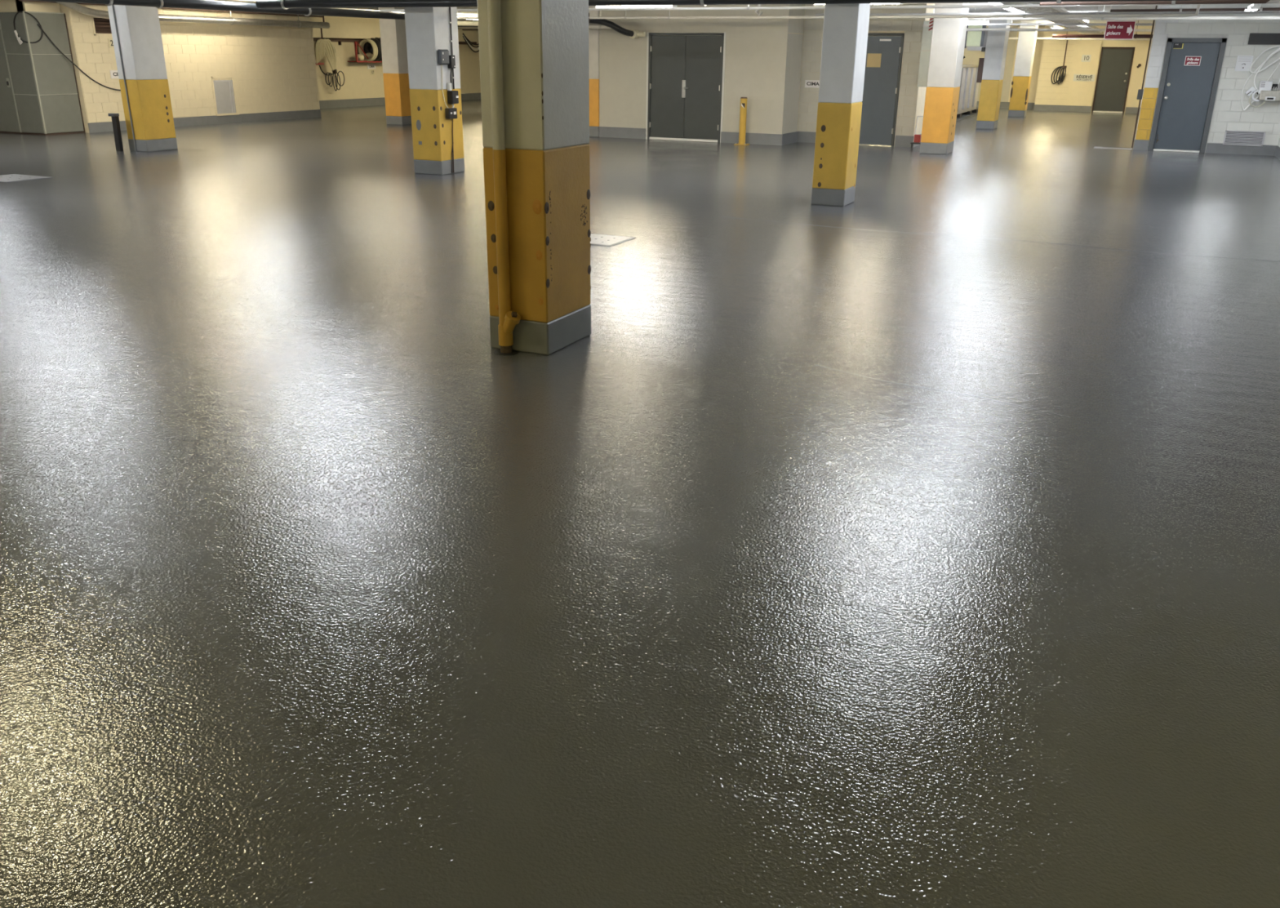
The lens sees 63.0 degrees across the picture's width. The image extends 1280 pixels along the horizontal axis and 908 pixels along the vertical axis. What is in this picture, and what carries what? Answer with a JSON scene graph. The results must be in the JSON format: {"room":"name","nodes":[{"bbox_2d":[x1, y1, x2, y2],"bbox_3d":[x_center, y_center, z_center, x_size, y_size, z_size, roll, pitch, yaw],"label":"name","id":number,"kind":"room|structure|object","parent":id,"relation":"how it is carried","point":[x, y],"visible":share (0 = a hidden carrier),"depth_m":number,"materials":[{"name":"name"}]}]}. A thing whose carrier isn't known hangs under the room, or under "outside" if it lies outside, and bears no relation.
{"room":"parking garage","nodes":[
{"label":"parking garage","id":0,"kind":"room"},
{"bbox_2d":[58,3,319,133],"bbox_3d":[-10.405,-9.385,25.063,0.302,2.780,7.300,10,23,23],"label":"wall","id":1,"kind":"structure","parent":0,"point":[273,68],"depth_m":25.01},
{"bbox_2d":[91,16,111,35],"bbox_3d":[-11.455,-9.142,22.300,0.027,0.380,0.550,10,23,23],"label":"air vent","id":2,"kind":"object","parent":1,"relation":"in","point":[101,26],"visible":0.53,"depth_m":22.25,"materials":[{"name":"metal"}]},
{"bbox_2d":[107,38,114,48],"bbox_3d":[-11.383,-8.876,22.559,0.010,0.190,0.236,10,23,23],"label":"bay number","id":3,"kind":"object","parent":1,"relation":"attached to","point":[110,40],"visible":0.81,"depth_m":22.50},
{"bbox_2d":[109,70,118,78],"bbox_3d":[-11.384,-8.291,22.793,0.014,0.170,0.420,10,23,23],"label":"parking sign","id":4,"kind":"object","parent":1,"relation":"attached to","point":[113,73],"visible":0.56,"depth_m":22.69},
{"bbox_2d":[88,109,320,133],"bbox_3d":[-10.411,-8.182,25.529,0.314,0.200,7.314,10,23,23],"label":"baseboard","id":5,"kind":"structure","parent":1,"relation":"attached to","point":[243,117],"depth_m":25.68,"materials":[{"name":"grey paint"}]},
{"bbox_2d":[210,75,239,115],"bbox_3d":[-10.141,-8.755,25.524,0.036,0.900,0.740,10,23,23],"label":"access panel","id":6,"kind":"object","parent":1,"relation":"attached to","point":[224,91],"visible":1,"depth_m":25.52,"materials":[{"name":"metal"}]},
{"bbox_2d":[311,14,480,100],"bbox_3d":[-7.731,-14.001,37.186,0.300,2.780,19.100,10,23,23],"label":"wall","id":7,"kind":"structure","parent":0,"point":[359,83],"depth_m":33.96,"materials":[{"name":"paint"}]},
{"bbox_2d":[315,37,337,73],"bbox_3d":[-9.672,-12.275,32.165,0.181,1.035,1.016,8,22,18],"label":"bundle","id":8,"kind":"object","parent":7,"relation":"hanging from","point":[324,46],"visible":1,"depth_m":32.06,"materials":[{"name":"beige fabric"}]},
{"bbox_2d":[319,64,344,91],"bbox_3d":[-9.665,-11.781,32.711,0.155,0.778,1.039,12,24,28],"label":"cable coil","id":9,"kind":"object","parent":8,"relation":"hanging from","point":[330,73],"visible":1,"depth_m":32.79,"materials":[{"name":"black rubber"}]},
{"bbox_2d":[347,41,382,62],"bbox_3d":[-8.557,-13.316,34.597,0.422,0.625,3.030,10,23,23],"label":"rack","id":10,"kind":"object","parent":7,"relation":"attached to","point":[355,42],"visible":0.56,"depth_m":33.36,"materials":[{"name":"red metal"}]},
{"bbox_2d":[358,39,377,61],"bbox_3d":[-8.790,-13.050,33.736,0.668,0.668,0.212,10,23,23],"label":"coiled hose","id":11,"kind":"object","parent":10,"relation":"on","point":[363,42],"visible":0.9,"depth_m":33.66,"materials":[{"name":"rubber"}]},
{"bbox_2d":[364,37,382,61],"bbox_3d":[-8.681,-13.152,33.949,0.711,0.711,0.180,10,23,23],"label":"tyre","id":12,"kind":"object","parent":10,"relation":"on","point":[366,45],"visible":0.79,"depth_m":33.87,"materials":[{"name":"black rubber"}]},
{"bbox_2d":[368,37,382,61],"bbox_3d":[-8.589,-13.232,34.133,0.731,0.731,0.180,10,23,23],"label":"tyre","id":13,"kind":"object","parent":10,"relation":"on","point":[371,49],"visible":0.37,"depth_m":34.14,"materials":[{"name":"black rubber"}]},
{"bbox_2d":[313,37,476,44],"bbox_3d":[-8.196,-14.012,35.586,0.090,0.195,9.400,10,23,23],"label":"wall shelf","id":14,"kind":"object","parent":7,"relation":"attached to","point":[339,40],"visible":0.28,"depth_m":33.13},
{"bbox_2d":[312,22,478,41],"bbox_3d":[-8.702,-13.806,34.148,0.350,0.430,12.400,10,23,23],"label":"trim","id":15,"kind":"structure","parent":7,"relation":"attached to","point":[336,30],"depth_m":33.12,"materials":[{"name":"paint"}]},
{"bbox_2d":[319,92,480,108],"bbox_3d":[-7.540,-12.838,37.707,0.014,0.240,18.800,10,23,23],"label":"baseboard","id":16,"kind":"structure","parent":7,"relation":"attached to","point":[464,96],"depth_m":34.32,"materials":[{"name":"grey paint"}]},
{"bbox_2d":[462,32,479,52],"bbox_3d":[-6.167,-15.350,38.967,0.074,0.669,1.531,10,23,23],"label":"cable loop","id":17,"kind":"object","parent":7,"relation":"hanging from","point":[468,42],"visible":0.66,"depth_m":38.71,"materials":[{"name":"black rubber"}]},
{"bbox_2d":[0,99,1279,907],"bbox_3d":[-2.069,-6.056,20.742,27.050,0.150,47.400,10,23,23],"label":"floor","id":18,"kind":"structure","parent":0,"point":[315,592],"depth_m":4.01,"materials":[{"name":"concrete"}]},
{"bbox_2d":[0,173,50,182],"bbox_3d":[-8.783,-3.850,14.554,0.810,0.008,0.710,10,23,23],"label":"floor hatch","id":19,"kind":"object","parent":18,"relation":"on","point":[11,177],"visible":1,"depth_m":14.57,"materials":[{"name":"grey paint"}]},
{"bbox_2d":[0,0,84,135],"bbox_3d":[-13.784,-8.323,22.241,3.688,2.740,0.975,10,23,23],"label":"enclosure","id":20,"kind":"object","parent":18,"relation":"on","point":[39,95],"visible":1,"depth_m":21.52,"materials":[{"name":"grey metal"}]},
{"bbox_2d":[13,10,120,90],"bbox_3d":[-11.838,-8.393,21.872,0.318,1.566,2.153,16,26,34],"label":"charging cable","id":21,"kind":"object","parent":20,"relation":"hanging from","point":[20,40],"visible":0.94,"depth_m":21.17,"materials":[{"name":"black rubber"}]},
{"bbox_2d":[107,112,123,151],"bbox_3d":[-9.223,-5.666,18.393,0.159,0.641,0.110,10,23,23],"label":"post","id":22,"kind":"object","parent":18,"relation":"on","point":[115,117],"visible":1,"depth_m":18.35,"materials":[{"name":"black plastic"}]},
{"bbox_2d":[107,4,177,151],"bbox_3d":[-8.750,-6.777,18.315,0.451,2.780,0.700,10,23,23],"label":"concrete column","id":23,"kind":"structure","parent":18,"relation":"on","point":[136,35],"depth_m":18.22,"materials":[{"name":"white paint"}]},
{"bbox_2d":[378,7,411,124],"bbox_3d":[-5.998,-9.606,25.780,0.486,2.780,0.556,10,23,23],"label":"concrete column","id":24,"kind":"structure","parent":18,"relation":"on","point":[393,31],"depth_m":25.61,"materials":[{"name":"white paint"}]},
{"bbox_2d":[404,6,464,174],"bbox_3d":[-3.028,-5.584,15.387,0.511,2.780,0.611,10,23,23],"label":"concrete column","id":25,"kind":"structure","parent":18,"relation":"on","point":[428,30],"depth_m":15.26,"materials":[{"name":"white paint"}]},
{"bbox_2d":[436,48,448,107],"bbox_3d":[-2.838,-5.435,15.159,0.074,0.820,0.230,10,23,23],"label":"junction box","id":26,"kind":"object","parent":25,"relation":"attached to","point":[442,55],"visible":1,"depth_m":15.02,"materials":[{"name":"metal"}]},
{"bbox_2d":[444,103,457,119],"bbox_3d":[-2.816,-5.041,15.362,0.083,0.205,0.299,10,23,23],"label":"power socket","id":27,"kind":"object","parent":25,"relation":"attached to","point":[451,113],"visible":1,"depth_m":15.36,"materials":[{"name":"black plastic"}]},
{"bbox_2d":[448,6,454,173],"bbox_3d":[-2.778,-5.551,15.308,0.030,2.760,0.182,10,23,23],"label":"cable conduit","id":28,"kind":"object","parent":25,"relation":"attached to","point":[450,22],"visible":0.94,"depth_m":15.35,"materials":[{"name":"black plastic"}]},
{"bbox_2d":[448,54,455,90],"bbox_3d":[-2.754,-5.578,15.299,0.073,0.501,0.110,10,23,23],"label":"switch box","id":29,"kind":"object","parent":25,"relation":"attached to","point":[451,64],"visible":1,"depth_m":15.22,"materials":[{"name":"black plastic"}]},
{"bbox_2d":[448,54,455,68],"bbox_3d":[-2.753,-5.729,15.242,0.070,0.180,0.110,10,23,23],"label":"switch","id":30,"kind":"object","parent":29,"relation":"attached to","point":[451,64],"depth_m":15.21,"materials":[{"name":"black plastic"}]},
{"bbox_2d":[446,82,458,103],"bbox_3d":[-2.785,-5.295,15.316,0.093,0.289,0.280,10,23,23],"label":"power socket","id":31,"kind":"object","parent":25,"relation":"attached to","point":[452,95],"visible":1,"depth_m":15.29,"materials":[{"name":"black plastic"}]},
{"bbox_2d":[476,0,591,355],"bbox_3d":[-0.633,-2.000,6.117,0.421,2.780,0.698,10,23,23],"label":"concrete column","id":32,"kind":"structure","parent":18,"relation":"on","point":[534,54],"depth_m":6.10,"materials":[{"name":"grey paint"}]},
{"bbox_2d":[588,5,599,137],"bbox_3d":[-1.059,-8.348,22.657,0.476,2.780,0.236,10,23,23],"label":"concrete column","id":33,"kind":"structure","parent":18,"relation":"on","point":[593,34],"depth_m":22.57,"materials":[{"name":"white paint"}]},
{"bbox_2d":[590,233,635,246],"bbox_3d":[-0.434,-2.121,10.312,0.610,0.008,0.580,10,23,23],"label":"floor hatch","id":34,"kind":"object","parent":18,"relation":"on","point":[596,239],"visible":0.59,"depth_m":10.28,"materials":[{"name":"grey paint"}]},
{"bbox_2d":[733,97,749,145],"bbox_3d":[2.100,-6.793,21.293,0.260,0.925,0.240,10,23,23],"label":"bollard","id":35,"kind":"object","parent":18,"relation":"on","point":[743,113],"visible":1,"depth_m":21.25,"materials":[{"name":"metal"}]},
{"bbox_2d":[810,3,870,206],"bbox_3d":[2.437,-4.446,12.595,0.421,2.780,0.551,10,23,23],"label":"concrete column","id":36,"kind":"structure","parent":18,"relation":"on","point":[846,26],"depth_m":12.47,"materials":[{"name":"white paint"}]},
{"bbox_2d":[910,115,923,148],"bbox_3d":[5.552,-6.406,20.805,0.234,0.629,0.212,10,23,23],"label":"cart","id":37,"kind":"object","parent":18,"relation":"on","point":[917,139],"visible":0.68,"depth_m":20.80,"materials":[{"name":"metal"}]},
{"bbox_2d":[919,3,969,154],"bbox_3d":[5.764,-7.145,19.738,0.511,2.780,0.756,10,23,23],"label":"concrete column","id":38,"kind":"structure","parent":18,"relation":"on","point":[948,34],"depth_m":19.49,"materials":[{"name":"white paint"}]},
{"bbox_2d":[955,64,978,120],"bbox_3d":[9.227,-11.018,31.723,1.480,1.510,6.900,10,23,23],"label":"container","id":39,"kind":"object","parent":18,"relation":"on","point":[968,93],"visible":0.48,"depth_m":32.17,"materials":[{"name":"white"}]},
{"bbox_2d":[975,20,1010,128],"bbox_3d":[9.111,-9.849,26.896,0.446,2.780,0.756,10,23,23],"label":"concrete column","id":40,"kind":"structure","parent":18,"relation":"on","point":[997,42],"depth_m":26.65,"materials":[{"name":"white paint"}]},
{"bbox_2d":[976,57,984,82],"bbox_3d":[8.735,-9.839,26.761,0.125,0.590,0.100,10,23,23],"label":"board","id":41,"kind":"object","parent":40,"relation":"attached to","point":[980,66],"visible":1,"depth_m":26.72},
{"bbox_2d":[981,31,987,51],"bbox_3d":[8.751,-10.471,26.497,0.095,0.480,0.130,10,23,23],"label":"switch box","id":42,"kind":"object","parent":40,"relation":"attached to","point":[983,49],"visible":1,"depth_m":26.46,"materials":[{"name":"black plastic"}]},
{"bbox_2d":[1008,21,1038,116],"bbox_3d":[11.947,-11.979,32.541,0.530,2.780,0.623,10,23,23],"label":"concrete column","id":43,"kind":"structure","parent":18,"relation":"on","point":[1020,91],"depth_m":32.32,"materials":[{"name":"white paint"}]},
{"bbox_2d":[1093,146,1132,149],"bbox_3d":[9.826,-6.356,21.683,0.730,0.008,0.450,10,23,23],"label":"threshold","id":44,"kind":"object","parent":18,"relation":"on","point":[1095,147],"visible":1,"depth_m":21.64,"materials":[{"name":"grey metal"}]},
{"bbox_2d":[209,0,1158,26],"bbox_3d":[-1.993,-8.848,19.769,27.050,0.200,47.600,10,23,23],"label":"ceiling","id":45,"kind":"structure","parent":0,"point":[1071,9],"depth_m":25.16,"materials":[{"name":"concrete"}]},
{"bbox_2d":[18,0,323,17],"bbox_3d":[-10.234,-10.297,23.928,0.055,0.260,8.700,10,23,23],"label":"pipe","id":46,"kind":"object","parent":45,"relation":"hanging from","point":[264,13],"visible":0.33,"depth_m":24.55,"materials":[{"name":"metal"}]},
{"bbox_2d":[56,0,329,28],"bbox_3d":[-10.000,-10.217,24.122,0.185,0.542,8.226,10,23,23],"label":"pipe","id":47,"kind":"object","parent":45,"relation":"hanging from","point":[231,20],"visible":0.74,"depth_m":24.32,"materials":[{"name":"metal"}]},
{"bbox_2d":[31,0,404,19],"bbox_3d":[-6.361,-6.481,14.516,0.164,0.557,11.501,10,23,23],"label":"drain pipe","id":48,"kind":"object","parent":45,"relation":"hanging from","point":[189,4],"visible":0.73,"depth_m":15.38,"materials":[{"name":"metal"}]},
{"bbox_2d":[342,8,478,26],"bbox_3d":[-4.553,-8.419,19.665,1.011,0.585,3.741,20,28,41],"label":"insulated pipe","id":49,"kind":"object","parent":45,"relation":"hanging from","point":[460,22],"visible":0.08,"depth_m":20.79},
{"bbox_2d":[457,26,478,29],"bbox_3d":[-2.299,-13.758,33.366,11.600,0.375,0.150,10,23,23],"label":"ceiling pipe","id":50,"kind":"object","parent":45,"relation":"hanging from","point":[459,28],"visible":0.02,"depth_m":34.84,"materials":[{"name":"metal"}]},
{"bbox_2d":[588,10,611,29],"bbox_3d":[-1.303,-9.308,22.103,1.550,0.596,0.102,10,23,23],"label":"pipe","id":51,"kind":"object","parent":45,"relation":"hanging from","point":[600,26],"visible":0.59,"depth_m":21.97,"materials":[{"name":"metal"}]},
{"bbox_2d":[589,18,645,38],"bbox_3d":[-0.903,-9.014,21.587,2.041,0.765,0.482,1,21,0],"label":"drain pipe","id":52,"kind":"object","parent":45,"relation":"hanging from","point":[633,33],"visible":0.61,"depth_m":21.47,"materials":[{"name":"plastic"}]},
{"bbox_2d":[594,4,676,8],"bbox_3d":[-0.072,-7.292,16.585,1.400,0.382,0.140,10,23,23],"label":"ceiling light","id":53,"kind":"object","parent":45,"relation":"hanging from","point":[646,6],"visible":0.34,"depth_m":16.55,"materials":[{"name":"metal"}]},
{"bbox_2d":[255,0,1183,8],"bbox_3d":[0.945,-5.570,12.320,14.401,0.520,0.151,10,23,23],"label":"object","id":54,"kind":"object","parent":45,"relation":"hanging from","point":[285,4],"visible":0.77,"depth_m":12.87,"materials":[{"name":"metal"}]},
{"bbox_2d":[755,4,763,16],"bbox_3d":[2.273,-8.529,19.905,0.165,0.395,0.070,10,23,23],"label":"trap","id":55,"kind":"object","parent":45,"relation":"hanging from","point":[761,12],"visible":0.75,"depth_m":19.91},
{"bbox_2d":[457,4,1200,19],"bbox_3d":[1.923,-8.006,18.614,14.526,0.458,0.274,11,23,24],"label":"conduit","id":56,"kind":"object","parent":45,"relation":"hanging from","point":[1024,15],"visible":0.78,"depth_m":17.39,"materials":[{"name":"metal"}]},
{"bbox_2d":[379,0,1279,11],"bbox_3d":[1.557,-6.657,15.070,13.434,0.445,0.520,12,24,26],"label":"conduit","id":57,"kind":"object","parent":45,"relation":"hanging from","point":[748,7],"visible":0.53,"depth_m":14.44,"materials":[{"name":"metal"}]},
{"bbox_2d":[928,8,934,31],"bbox_3d":[5.648,-8.470,20.117,0.100,0.580,0.034,10,23,23],"label":"marker","id":58,"kind":"object","parent":45,"relation":"hanging from","point":[931,24],"visible":0.51,"depth_m":20.17,"materials":[{"name":"red metal"}]},
{"bbox_2d":[964,25,986,50],"bbox_3d":[10.417,-12.957,32.347,0.660,0.850,0.200,10,23,23],"label":"panel","id":59,"kind":"object","parent":45,"relation":"hanging from","point":[972,37],"visible":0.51,"depth_m":32.37,"materials":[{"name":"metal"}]},
{"bbox_2d":[932,1,1039,3],"bbox_3d":[6.525,-6.521,14.685,6.403,0.310,0.060,11,23,24],"label":"conduit","id":60,"kind":"object","parent":45,"relation":"hanging from","point":[1016,2],"visible":0.02,"depth_m":15.48,"materials":[{"name":"metal"}]},
{"bbox_2d":[1001,7,1023,12],"bbox_3d":[7.587,-9.036,21.098,0.140,0.182,3.200,10,23,23],"label":"ceiling light","id":61,"kind":"object","parent":45,"relation":"hanging from","point":[1011,9],"visible":0.27,"depth_m":20.60,"materials":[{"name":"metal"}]},
{"bbox_2d":[815,6,1279,15],"bbox_3d":[7.115,-7.805,18.113,8.411,0.352,0.183,11,23,25],"label":"conduit","id":62,"kind":"object","parent":45,"relation":"hanging from","point":[1098,12],"visible":0.8,"depth_m":17.95,"materials":[{"name":"metal"}]},
{"bbox_2d":[966,20,1153,31],"bbox_3d":[6.959,-10.633,25.628,10.400,0.456,0.460,9,22,20],"label":"conduit","id":63,"kind":"object","parent":45,"relation":"hanging from","point":[1011,28],"visible":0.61,"depth_m":24.73,"materials":[{"name":"metal"}]},
{"bbox_2d":[967,20,1152,25],"bbox_3d":[6.071,-9.993,23.837,10.380,0.390,0.060,10,23,23],"label":"conduit","id":64,"kind":"object","parent":45,"relation":"hanging from","point":[1011,23],"visible":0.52,"depth_m":22.71,"materials":[{"name":"metal"}]},
{"bbox_2d":[1008,32,1152,39],"bbox_3d":[11.093,-13.788,34.054,10.380,0.505,0.091,10,23,23],"label":"conduit","id":65,"kind":"object","parent":45,"relation":"hanging from","point":[1037,38],"visible":0.32,"depth_m":32.97,"materials":[{"name":"metal"}]},
{"bbox_2d":[1052,20,1152,38],"bbox_3d":[13.669,-12.511,30.778,2.821,0.483,0.270,14,24,30],"label":"pipe","id":66,"kind":"object","parent":45,"relation":"hanging from","point":[1090,36],"visible":0.79,"depth_m":31.04,"materials":[{"name":"metal"}]},
{"bbox_2d":[1103,7,1136,39],"bbox_3d":[9.409,-8.474,20.401,0.530,0.690,0.020,10,23,23],"label":"sign","id":67,"kind":"object","parent":45,"relation":"hanging from","point":[1114,29],"visible":1,"depth_m":20.46,"materials":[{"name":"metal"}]},
{"bbox_2d":[967,5,1279,20],"bbox_3d":[8.869,-8.284,19.456,6.403,0.379,0.079,11,23,24],"label":"conduit","id":68,"kind":"object","parent":45,"relation":"hanging from","point":[1277,17],"visible":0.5,"depth_m":19.39,"materials":[{"name":"metal"}]},
{"bbox_2d":[1040,0,1269,5],"bbox_3d":[6.096,-5.554,12.345,2.546,0.450,0.060,11,23,26],"label":"pipe","id":69,"kind":"object","parent":45,"relation":"hanging from","point":[1184,2],"visible":0.79,"depth_m":12.38,"materials":[{"name":"metal"}]},
{"bbox_2d":[1110,4,1279,12],"bbox_3d":[10.421,-8.181,19.083,3.340,0.270,0.114,10,23,23],"label":"pipe","id":70,"kind":"object","parent":45,"relation":"hanging from","point":[1262,8],"visible":0.53,"depth_m":19.17,"materials":[{"name":"metal"}]},
{"bbox_2d":[1244,4,1260,10],"bbox_3d":[10.287,-7.573,17.496,0.140,0.272,1.300,10,23,23],"label":"ceiling light","id":71,"kind":"object","parent":45,"relation":"hanging from","point":[1252,6],"visible":0.7,"depth_m":17.00,"materials":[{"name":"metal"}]},
{"bbox_2d":[599,4,804,133],"bbox_3d":[5.198,-11.354,30.697,4.650,2.780,21.000,10,23,23],"label":"wall","id":72,"kind":"structure","parent":0,"point":[748,56],"depth_m":21.55,"materials":[{"name":"paint"}]},
{"bbox_2d":[647,32,724,142],"bbox_3d":[0.938,-7.662,21.839,1.670,2.130,0.188,10,23,23],"label":"door","id":73,"kind":"structure","parent":72,"relation":"in","point":[685,71],"depth_m":21.82,"materials":[{"name":"metal"}]},
{"bbox_2d":[645,31,726,142],"bbox_3d":[0.933,-7.667,21.825,1.750,2.150,0.012,10,23,23],"label":"trim","id":74,"kind":"structure","parent":72,"relation":"attached to","point":[725,33],"depth_m":21.76,"materials":[{"name":"metal"}]},
{"bbox_2d":[598,4,775,32],"bbox_3d":[0.899,-8.967,21.352,3.900,0.645,0.012,10,23,23],"label":"beam","id":75,"kind":"structure","parent":72,"relation":"attached to","point":[651,25],"depth_m":21.27,"materials":[{"name":"paint"}]},
{"bbox_2d":[599,126,921,146],"bbox_3d":[2.796,-7.075,23.037,6.644,0.220,3.274,10,23,23],"label":"baseboard","id":76,"kind":"structure","parent":72,"relation":"attached to","point":[604,131],"depth_m":21.78,"materials":[{"name":"grey paint"}]},
{"bbox_2d":[768,4,789,133],"bbox_3d":[2.785,-7.729,20.886,0.280,2.580,0.020,10,23,23],"label":"column","id":77,"kind":"structure","parent":72,"relation":"attached to","point":[781,25],"depth_m":20.89,"materials":[{"name":"paint"}]},
{"bbox_2d":[976,101,1140,113],"bbox_3d":[12.435,-12.785,38.236,10.900,0.220,1.114,10,23,23],"label":"baseboard","id":78,"kind":"structure","parent":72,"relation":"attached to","point":[1002,104],"depth_m":36.73,"materials":[{"name":"grey paint"}]},
{"bbox_2d":[797,3,935,146],"bbox_3d":[4.790,-8.134,22.285,2.750,2.780,2.202,10,23,23],"label":"wall","id":79,"kind":"structure","parent":0,"point":[911,100],"depth_m":21.16,"materials":[{"name":"paint"}]},
{"bbox_2d":[804,80,819,88],"bbox_3d":[3.600,-7.702,21.724,0.340,0.150,0.014,10,23,23],"label":"sign","id":80,"kind":"object","parent":79,"relation":"attached to","point":[808,83],"visible":0.98,"depth_m":21.72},
{"bbox_2d":[858,32,904,146],"bbox_3d":[4.760,-7.418,21.283,1.040,2.160,0.190,10,23,23],"label":"door","id":81,"kind":"structure","parent":79,"relation":"in","point":[884,52],"depth_m":21.20,"materials":[{"name":"metal"}]},
{"bbox_2d":[917,20,932,86],"bbox_3d":[5.631,-7.868,20.543,0.210,1.210,0.190,10,23,23],"label":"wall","id":82,"kind":"structure","parent":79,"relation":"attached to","point":[925,50],"depth_m":20.48,"materials":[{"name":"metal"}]},
{"bbox_2d":[962,26,1017,102],"bbox_3d":[10.627,-14.610,39.081,6.380,2.580,0.020,10,23,23],"label":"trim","id":83,"kind":"structure","parent":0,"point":[971,57],"depth_m":38.13,"materials":[{"name":"paint"}]},
{"bbox_2d":[1008,26,1045,102],"bbox_3d":[5.732,-15.420,41.316,21.500,2.780,0.200,10,23,23],"label":"wall","id":84,"kind":"structure","parent":0,"point":[1038,47],"depth_m":37.62,"materials":[{"name":"paint"}]},
{"bbox_2d":[1035,40,1102,106],"bbox_3d":[14.865,-13.178,36.283,1.900,2.406,0.054,10,23,23],"label":"wall","id":85,"kind":"structure","parent":84,"relation":"attached to","point":[1080,93],"depth_m":36.07,"materials":[{"name":"paint"}]},
{"bbox_2d":[1073,74,1095,81],"bbox_3d":[15.349,-13.001,36.071,0.680,0.220,0.015,10,23,23],"label":"sign","id":86,"kind":"object","parent":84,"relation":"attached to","point":[1091,77],"visible":1,"depth_m":36.06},
{"bbox_2d":[1080,54,1091,62],"bbox_3d":[15.329,-13.594,35.857,0.285,0.230,0.010,10,23,23],"label":"sign","id":87,"kind":"object","parent":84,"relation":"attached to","point":[1085,58],"visible":1,"depth_m":35.86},
{"bbox_2d":[1000,2,1104,34],"bbox_3d":[10.377,-10.389,25.097,0.705,0.106,22.000,10,23,23],"label":"cable tray","id":88,"kind":"object","parent":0,"point":[1047,9],"visible":0.41,"depth_m":18.88,"materials":[{"name":"white metal"}]},
{"bbox_2d":[1034,26,1154,113],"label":"wall","id":89,"kind":"structure","parent":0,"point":[1141,46],"depth_m":36.13,"materials":[{"name":"paint"}]},
{"bbox_2d":[1051,40,1067,84],"bbox_3d":[14.575,-13.606,36.185,0.464,1.490,0.105,10,23,23],"label":"cable coil","id":90,"kind":"object","parent":89,"relation":"hanging from","point":[1061,77],"visible":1,"depth_m":36.29,"materials":[{"name":"black rubber"}]},
{"bbox_2d":[1091,46,1134,113],"bbox_3d":[16.223,-12.820,35.794,1.040,2.120,0.170,10,23,23],"label":"door","id":91,"kind":"structure","parent":89,"relation":"attached to","point":[1114,64],"depth_m":35.78,"materials":[{"name":"metal"}]},
{"bbox_2d":[1134,2,1279,152],"bbox_3d":[11.430,-7.361,20.483,2.750,2.780,0.302,10,23,23],"label":"wall","id":92,"kind":"structure","parent":0,"point":[1228,113],"depth_m":20.30,"materials":[{"name":"white paint"}]},
{"bbox_2d":[1133,139,1149,150],"bbox_3d":[10.226,-6.306,21.297,0.270,0.200,0.024,10,23,23],"label":"baseboard","id":93,"kind":"structure","parent":92,"relation":"attached to","point":[1139,144],"depth_m":21.29,"materials":[{"name":"grey paint"}]},
{"bbox_2d":[1147,37,1226,152],"bbox_3d":[10.843,-7.107,20.709,1.030,2.130,0.172,10,23,23],"label":"door","id":94,"kind":"structure","parent":92,"relation":"in","point":[1195,64],"depth_m":20.68,"materials":[{"name":"metal"}]},
{"bbox_2d":[1205,142,1276,155],"bbox_3d":[11.865,-6.014,20.600,1.220,0.190,0.024,10,23,23],"label":"baseboard","id":95,"kind":"structure","parent":92,"relation":"attached to","point":[1214,148],"depth_m":20.59,"materials":[{"name":"grey paint"}]},
{"bbox_2d":[1234,55,1253,71],"bbox_3d":[11.646,-7.530,20.120,0.270,0.280,0.012,10,23,23],"label":"notice","id":96,"kind":"object","parent":92,"relation":"attached to","point":[1243,63],"visible":1,"depth_m":20.12,"materials":[{"name":"paper"}]},
{"bbox_2d":[1222,130,1266,146],"bbox_3d":[11.869,-6.202,20.506,0.700,0.270,0.027,10,23,23],"label":"louvres","id":97,"kind":"object","parent":92,"relation":"attached to","point":[1231,137],"visible":1,"depth_m":20.50,"materials":[{"name":"metal"}]},
{"bbox_2d":[1240,45,1279,110],"bbox_3d":[12.008,-7.212,20.006,0.726,1.210,0.052,10,23,23],"label":"tubing","id":98,"kind":"object","parent":92,"relation":"hanging from","point":[1259,68],"visible":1,"depth_m":19.98,"materials":[{"name":"plastic"}]},
{"bbox_2d":[1244,80,1279,107],"bbox_3d":[12.042,-6.907,20.049,0.736,0.483,0.206,10,23,23],"label":"electrical device","id":99,"kind":"object","parent":92,"relation":"attached to","point":[1264,91],"visible":1,"depth_m":19.98,"materials":[{"name":"plastic"}]},
{"bbox_2d":[1257,90,1279,100],"bbox_3d":[12.156,-6.872,20.013,0.490,0.180,0.194,10,23,23],"label":"box","id":100,"kind":"object","parent":99,"relation":"on","point":[1264,95],"depth_m":19.96,"materials":[{"name":"plastic"}]},
{"bbox_2d":[1248,33,1279,44],"bbox_3d":[11.994,-7.878,19.811,0.770,0.200,0.020,10,23,23],"label":"board","id":101,"kind":"object","parent":92,"relation":"attached to","point":[1254,38],"visible":1,"depth_m":19.85,"materials":[{"name":"grey metal"}]},
{"bbox_3d":[6.372,-2.396,7.373,0.200,2.780,29.400,10,23,23],"label":"wall","id":102,"kind":"structure","parent":0,"visible":0},
{"bbox_2d":[1274,145,1279,159],"bbox_3d":[8.567,-2.967,12.549,0.024,0.190,18.400,10,23,23],"label":"baseboard","id":103,"kind":"structure","parent":102,"relation":"attached to","point":[1277,148],"depth_m":20.00,"materials":[{"name":"grey paint"}]},
{"bbox_3d":[13.755,-10.284,28.181,0.080,2.780,16.600,10,23,23],"label":"wall","id":104,"kind":"structure","parent":0,"visible":0},
{"bbox_2d":[1131,4,1157,146],"bbox_3d":[10.408,-7.797,21.588,0.100,2.779,0.100,10,23,23],"label":"downpipe","id":105,"kind":"object","parent":104,"relation":"attached to","point":[1140,94],"visible":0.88,"depth_m":21.64,"materials":[{"name":"metal"}]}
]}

